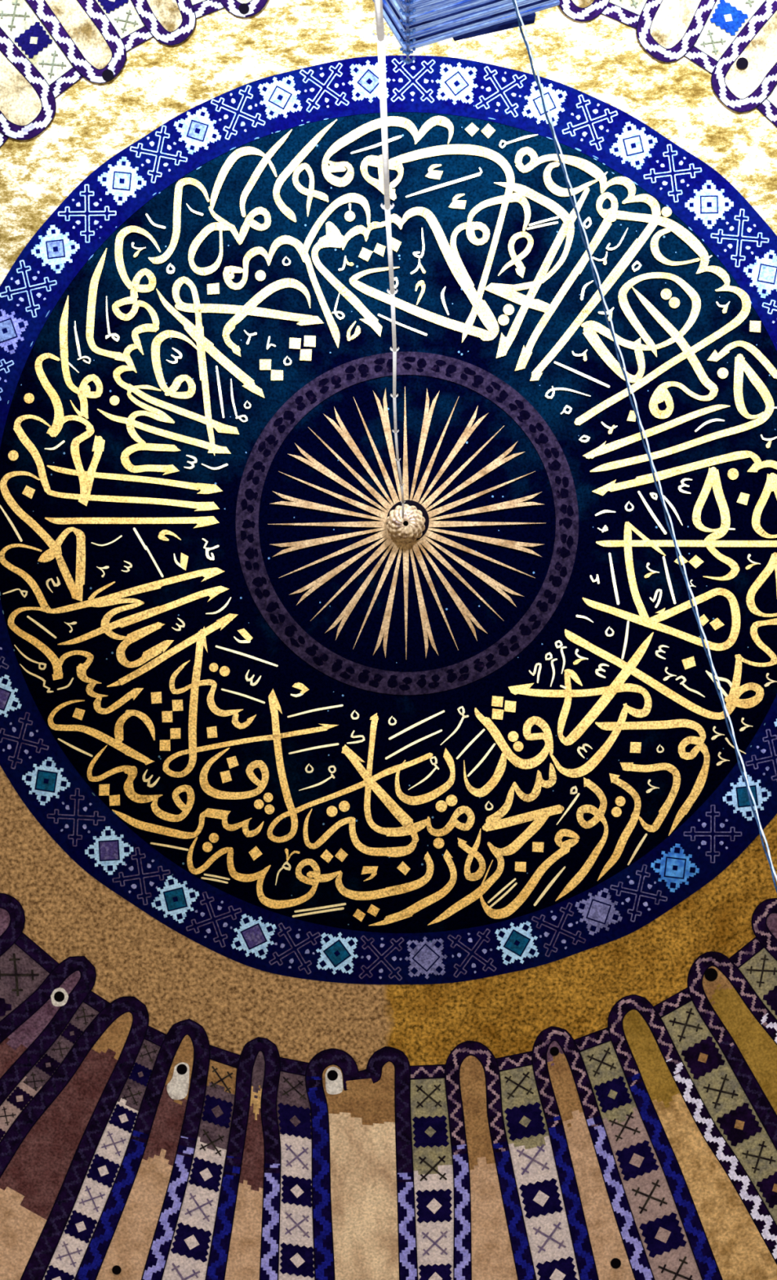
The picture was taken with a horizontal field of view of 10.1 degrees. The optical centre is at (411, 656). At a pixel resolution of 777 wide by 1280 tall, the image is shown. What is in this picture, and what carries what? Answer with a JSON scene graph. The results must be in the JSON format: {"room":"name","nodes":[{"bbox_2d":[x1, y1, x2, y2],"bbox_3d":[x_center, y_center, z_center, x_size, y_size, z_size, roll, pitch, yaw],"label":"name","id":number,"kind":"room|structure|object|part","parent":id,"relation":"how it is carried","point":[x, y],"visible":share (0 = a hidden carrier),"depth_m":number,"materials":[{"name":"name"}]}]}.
{"room":"mosque","nodes":[
{"label":"mosque","id":0,"kind":"room"},
{"bbox_2d":[0,0,776,1164],"bbox_3d":[-0.074,-1.628,49.507,28.761,8.986,28.761,0,-90,0],"label":"ceiling","id":1,"kind":"structure","parent":0,"point":[68,912],"depth_m":52.81,"materials":[{"name":"gold metal"}]},
{"bbox_2d":[0,132,8,146],"bbox_3d":[-5.786,-6.720,51.979,2.191,1.192,1.185,43,-90,0],"label":"rib","id":2,"kind":"object","parent":1,"relation":"attached to","point":[3,138],"visible":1,"depth_m":52.56,"materials":[{"name":"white paint"}]},
{"bbox_2d":[0,893,25,956],"bbox_3d":[-5.521,3.687,51.980,2.234,1.249,0.980,-35,-90,0],"label":"arched panel","id":3,"kind":"object","parent":1,"relation":"attached to","point":[12,917],"visible":1,"depth_m":52.50,"materials":[{"name":"paint"}]},
{"bbox_2d":[0,26,56,140],"bbox_3d":[-5.183,-7.204,52.004,0.832,1.307,2.398,-41,-90,0],"label":"arched panel","id":4,"kind":"object","parent":1,"relation":"attached to","point":[28,104],"visible":1,"depth_m":52.47,"materials":[{"name":"white paint"}]},
{"bbox_2d":[0,932,58,1020],"bbox_3d":[-5.090,4.237,51.955,1.087,1.124,2.045,41,-90,0],"label":"rib","id":5,"kind":"object","parent":1,"relation":"attached to","point":[24,966],"visible":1,"depth_m":52.36,"materials":[{"name":"paint"}]},
{"bbox_2d":[0,0,82,97],"bbox_3d":[-4.629,-7.519,52.114,0.678,0.946,1.797,-38,-90,0],"label":"rib","id":6,"kind":"object","parent":1,"relation":"attached to","point":[19,21],"visible":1,"depth_m":52.30,"materials":[{"name":"white paint"}]},
{"bbox_2d":[0,955,96,1106],"bbox_3d":[-4.827,4.626,51.816,0.862,1.596,2.785,39,-90,0],"label":"arched panel","id":7,"kind":"object","parent":1,"relation":"attached to","point":[28,1032],"visible":1,"depth_m":52.20,"materials":[{"name":"paint"}]},
{"bbox_2d":[0,991,110,1141],"bbox_3d":[-4.448,5.058,51.776,0.501,1.441,2.516,36,-90,0],"label":"rib","id":8,"kind":"object","parent":1,"relation":"attached to","point":[34,1080],"visible":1,"depth_m":52.01,"materials":[{"name":"paint"}]},
{"bbox_2d":[0,995,149,1279],"bbox_3d":[-4.353,5.711,51.375,1.323,2.407,3.843,22,-90,0],"label":"arched panel","id":9,"kind":"object","parent":1,"relation":"attached to","point":[46,1153],"visible":1,"depth_m":51.62,"materials":[{"name":"brown paint"}]},
{"bbox_2d":[25,0,126,83],"bbox_3d":[-4.142,-7.757,52.143,0.685,1.054,2.037,-37,-90,0],"label":"arched panel","id":10,"kind":"object","parent":1,"relation":"attached to","point":[82,31],"visible":1,"depth_m":52.41,"materials":[{"name":"beige paint"}]},
{"bbox_2d":[42,1026,166,1279],"bbox_3d":[-3.653,6.074,51.390,0.499,2.200,3.514,21,-90,0],"label":"rib","id":11,"kind":"object","parent":1,"relation":"attached to","point":[64,1264],"visible":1,"depth_m":51.59,"materials":[{"name":"paint"}]},
{"bbox_2d":[95,0,152,51],"bbox_3d":[-3.677,-7.998,52.189,0.591,0.827,1.644,-33,-90,0],"label":"rib","id":12,"kind":"object","parent":1,"relation":"attached to","point":[123,15],"visible":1,"depth_m":52.47,"materials":[{"name":"white paint"}]},
{"bbox_2d":[74,1018,210,1279],"bbox_3d":[-2.992,6.209,51.429,1.064,2.348,3.769,20,-90,0],"label":"arched panel","id":13,"kind":"object","parent":1,"relation":"attached to","point":[131,1238],"visible":1,"depth_m":51.72,"materials":[{"name":"brown paint"}]},
{"bbox_2d":[130,0,195,45],"bbox_3d":[-3.141,-8.185,52.214,0.718,0.929,1.833,-29,-90,0],"label":"arched panel","id":14,"kind":"object","parent":1,"relation":"attached to","point":[163,19],"visible":1,"depth_m":52.54,"materials":[{"name":"white paint"}]},
{"bbox_2d":[161,1044,239,1279],"bbox_3d":[-2.487,6.234,51.587,0.732,1.884,3.220,10,-90,0],"label":"rib","id":15,"kind":"object","parent":1,"relation":"attached to","point":[188,1258],"visible":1,"depth_m":51.78,"materials":[{"name":"brown paint"}]},
{"bbox_2d":[191,0,224,18],"bbox_3d":[-2.628,-8.279,52.299,0.580,0.624,1.258,-21,-90,0],"label":"rib","id":16,"kind":"object","parent":1,"relation":"attached to","point":[202,7],"visible":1,"depth_m":52.58,"materials":[{"name":"white paint"}]},
{"bbox_2d":[204,1036,280,1279],"bbox_3d":[-2.015,6.255,51.618,0.957,2.040,3.415,0,-90,0],"label":"arched panel","id":17,"kind":"object","parent":1,"relation":"attached to","point":[245,1244],"visible":1,"depth_m":51.83,"materials":[{"name":"paint"}]},
{"bbox_2d":[219,0,267,17],"bbox_3d":[-2.146,-8.358,52.320,0.666,0.721,1.457,-16,-90,0],"label":"arched panel","id":18,"kind":"object","parent":1,"relation":"attached to","point":[240,8],"visible":1,"depth_m":52.62,"materials":[{"name":"paint"}]},
{"bbox_2d":[276,1057,314,1279],"bbox_3d":[-1.367,6.344,51.683,0.713,1.782,3.169,0,-90,0],"label":"rib","id":19,"kind":"object","parent":1,"relation":"attached to","point":[296,1260],"visible":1,"depth_m":51.93,"materials":[{"name":"paint"}]},
{"bbox_2d":[305,1046,417,1279],"bbox_3d":[-0.579,6.328,51.712,1.262,1.949,3.314,-2,-90,0],"label":"arched panel","id":20,"kind":"object","parent":1,"relation":"attached to","point":[364,1224],"visible":1,"depth_m":52.01,"materials":[{"name":"brown paint"}]},
{"bbox_2d":[0,55,776,984],"bbox_3d":[-0.088,-1.645,53.466,11.294,1.058,11.188,0,-90,0],"label":"medallion","id":21,"kind":"object","parent":1,"relation":"attached to","point":[306,727],"visible":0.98,"depth_m":53.51,"materials":[{"name":"blue paint"}]},
{"bbox_2d":[371,0,405,518],"bbox_3d":[-0.100,-1.701,30.642,0.088,46.132,0.049,0,-90,0],"label":"hanging chain","id":22,"kind":"object","parent":21,"relation":"hanging from","point":[380,38],"visible":1,"depth_m":15.88,"materials":[{"name":"white paint"}]},
{"bbox_3d":[-0.089,-1.699,9.850,0.033,4.428,0.021,18,-90,0],"label":"rod","id":23,"kind":"part","parent":22,"relation":"part of","materials":[{"name":"white paint"}]},
{"bbox_3d":[-0.086,-1.695,14.350,0.028,4.428,0.020,-31,-90,0],"label":"rod","id":24,"kind":"part","parent":22,"relation":"part of","materials":[{"name":"white paint"}]},
{"bbox_3d":[-0.089,-1.698,18.600,0.022,3.936,0.030,0,-90,0],"label":"rod","id":25,"kind":"part","parent":22,"relation":"part of","materials":[{"name":"white paint"}]},
{"bbox_3d":[-0.090,-1.701,22.500,0.021,3.739,0.026,35,-90,0],"label":"rod","id":26,"kind":"part","parent":22,"relation":"part of","materials":[{"name":"white paint"}]},
{"bbox_3d":[-0.100,-1.695,26.500,0.039,4.133,0.021,-23,-90,0],"label":"rod","id":27,"kind":"part","parent":22,"relation":"part of","materials":[{"name":"white paint"}]},
{"bbox_3d":[-0.113,-1.694,30.900,0.030,4.526,0.021,31,-90,0],"label":"rod","id":28,"kind":"part","parent":22,"relation":"part of","materials":[{"name":"white paint"}]},
{"bbox_3d":[-0.116,-1.701,35.700,0.022,4.920,0.030,0,-90,0],"label":"rod","id":29,"kind":"part","parent":22,"relation":"part of","materials":[{"name":"white paint"}]},
{"bbox_3d":[-0.105,-1.697,40.750,0.053,5.019,0.024,38,-90,0],"label":"rod","id":30,"kind":"part","parent":22,"relation":"part of","materials":[{"name":"white paint"}]},
{"bbox_3d":[-0.092,-1.694,45.900,0.024,5.117,0.037,16,-90,0],"label":"rod","id":31,"kind":"part","parent":22,"relation":"part of","materials":[{"name":"white paint"}]},
{"bbox_3d":[-0.095,-1.699,51.125,0.036,5.166,0.026,0,-90,0],"label":"rod","id":32,"kind":"part","parent":22,"relation":"part of","materials":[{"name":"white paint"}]},
{"bbox_2d":[410,1064,453,1279],"bbox_3d":[0.203,6.405,51.708,0.808,1.790,3.082,0,-90,0],"label":"rib","id":33,"kind":"object","parent":1,"relation":"attached to","point":[433,1166],"visible":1,"depth_m":51.99,"materials":[{"name":"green paint"}]},
{"bbox_2d":[444,1040,537,1279],"bbox_3d":[0.999,6.281,51.703,1.201,1.991,3.366,0,-90,0],"label":"arched panel","id":34,"kind":"object","parent":1,"relation":"attached to","point":[491,1242],"visible":1,"depth_m":51.93,"materials":[{"name":"brown paint"}]},
{"bbox_2d":[495,1050,579,1279],"bbox_3d":[1.485,6.308,51.671,0.809,1.862,3.174,-10,-90,0],"label":"rib","id":35,"kind":"object","parent":1,"relation":"attached to","point":[540,1196],"visible":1,"depth_m":51.92,"materials":[{"name":"green paint"}]},
{"bbox_2d":[559,0,609,22],"bbox_3d":[2.195,-8.338,52.297,0.664,0.755,1.517,19,-90,0],"label":"arched panel","id":36,"kind":"object","parent":1,"relation":"attached to","point":[581,11],"visible":0.98,"depth_m":52.61,"materials":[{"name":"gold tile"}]},
{"bbox_2d":[531,1026,655,1279],"bbox_3d":[2.030,6.242,51.585,0.934,2.201,3.675,-18,-90,0],"label":"arched panel","id":37,"kind":"object","parent":1,"relation":"attached to","point":[607,1244],"visible":1,"depth_m":51.85,"materials":[{"name":"paint"}]},
{"bbox_2d":[601,0,647,28],"bbox_3d":[2.743,-8.207,52.281,0.736,0.663,1.327,23,-90,0],"label":"rib","id":38,"kind":"object","parent":1,"relation":"attached to","point":[628,12],"visible":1,"depth_m":52.56,"materials":[{"name":"white paint"}]},
{"bbox_2d":[573,1026,702,1279],"bbox_3d":[2.752,6.109,51.559,0.787,2.082,3.431,-20,-90,0],"label":"rib","id":39,"kind":"object","parent":1,"relation":"attached to","point":[666,1245],"visible":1,"depth_m":51.77,"materials":[{"name":"green paint"}]},
{"bbox_2d":[636,0,716,62],"bbox_3d":[3.321,-7.998,52.213,0.765,0.950,1.851,26,-90,0],"label":"arched panel","id":40,"kind":"object","parent":1,"relation":"attached to","point":[667,29],"visible":1,"depth_m":52.50,"materials":[{"name":"white paint"}]},
{"bbox_2d":[607,994,776,1279],"bbox_3d":[3.320,6.102,51.338,1.195,2.716,4.308,-28,-90,0],"label":"arched panel","id":41,"kind":"object","parent":1,"relation":"attached to","point":[730,1229],"visible":1,"depth_m":51.66,"materials":[{"name":"paint"}]},
{"bbox_2d":[653,987,776,1224],"bbox_3d":[4.073,5.789,51.342,0.851,2.517,3.957,-29,-90,0],"label":"rib","id":42,"kind":"object","parent":1,"relation":"attached to","point":[722,1095],"visible":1,"depth_m":51.98,"materials":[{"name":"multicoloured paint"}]},
{"bbox_2d":[684,0,765,73],"bbox_3d":[3.905,-7.750,52.195,0.844,0.847,1.647,33,-90,0],"label":"rib","id":43,"kind":"object","parent":1,"relation":"attached to","point":[727,18],"visible":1,"depth_m":52.40,"materials":[{"name":"white paint"}]},
{"bbox_2d":[687,951,776,1150],"bbox_3d":[4.689,5.308,51.371,1.204,2.636,4.222,-29,-90,0],"label":"arched panel","id":44,"kind":"object","parent":1,"relation":"attached to","point":[744,1029],"visible":1,"depth_m":52.26,"materials":[{"name":"brown paint"}]},
{"bbox_2d":[711,0,776,112],"bbox_3d":[4.594,-7.638,51.975,0.773,1.438,2.652,42,-90,0],"label":"arched panel","id":45,"kind":"object","parent":1,"relation":"attached to","point":[748,67],"visible":1,"depth_m":52.47,"materials":[{"name":"white paint"}]},
{"bbox_2d":[729,937,776,1018],"bbox_3d":[4.824,4.528,51.833,0.795,1.546,2.720,-39,-90,0],"label":"rib","id":46,"kind":"object","parent":1,"relation":"attached to","point":[758,966],"visible":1,"depth_m":52.47,"materials":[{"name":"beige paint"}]},
{"bbox_2d":[751,897,776,960],"bbox_3d":[5.285,3.985,51.869,0.971,1.674,3.002,-40,-90,0],"label":"arched panel","id":47,"kind":"object","parent":1,"relation":"attached to","point":[764,917],"visible":1,"depth_m":52.61,"materials":[{"name":"paint"}]},
{"bbox_2d":[756,84,776,126],"bbox_3d":[5.179,-7.184,51.978,1.176,1.286,2.346,43,-90,0],"label":"rib","id":48,"kind":"object","parent":1,"relation":"attached to","point":[768,107],"visible":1,"depth_m":52.58,"materials":[{"name":"white paint"}]},
{"label":"floor","id":49,"kind":"structure","parent":0,"visible":0},
{"bbox_2d":[373,0,559,64],"bbox_3d":[0.224,-3.009,9.350,0.838,21.900,0.390,-19,-90,0],"label":"chandelier","id":50,"kind":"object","parent":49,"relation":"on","point":[415,24],"depth_m":19.55,"materials":[{"name":"blue glass"}]},
{"bbox_3d":[0.224,-3.009,18.600,0.825,0.100,0.355,-17,-90,0],"label":"moulding","id":51,"kind":"part","parent":50,"relation":"part of","materials":[{"name":"blue glass"}]},
{"bbox_3d":[0.224,-3.009,19.050,0.893,0.120,0.524,0,-90,0],"label":"moulding","id":52,"kind":"part","parent":50,"relation":"part of","materials":[{"name":"blue glass"}]},
{"bbox_3d":[0.224,-3.009,19.280,0.884,0.060,0.519,0,-90,0],"label":"moulding","id":53,"kind":"part","parent":50,"relation":"part of","materials":[{"name":"blue glass"}]},
{"bbox_3d":[0.224,-3.009,19.550,0.893,0.100,0.524,0,-90,0],"label":"moulding","id":54,"kind":"part","parent":50,"relation":"part of","materials":[{"name":"blue glass"}]},
{"bbox_3d":[0.224,-3.009,19.720,0.884,0.070,0.519,0,-90,0],"label":"moulding","id":55,"kind":"part","parent":50,"relation":"part of","materials":[{"name":"blue glass"}]},
{"bbox_2d":[511,0,776,892],"bbox_3d":[1.137,0.373,15.150,0.022,0.514,6.608,-17,-90,0],"label":"steel cable","id":56,"kind":"object","parent":50,"relation":"attached to","point":[514,2],"visible":1,"depth_m":15.06,"materials":[{"name":"metal"}]}
]}

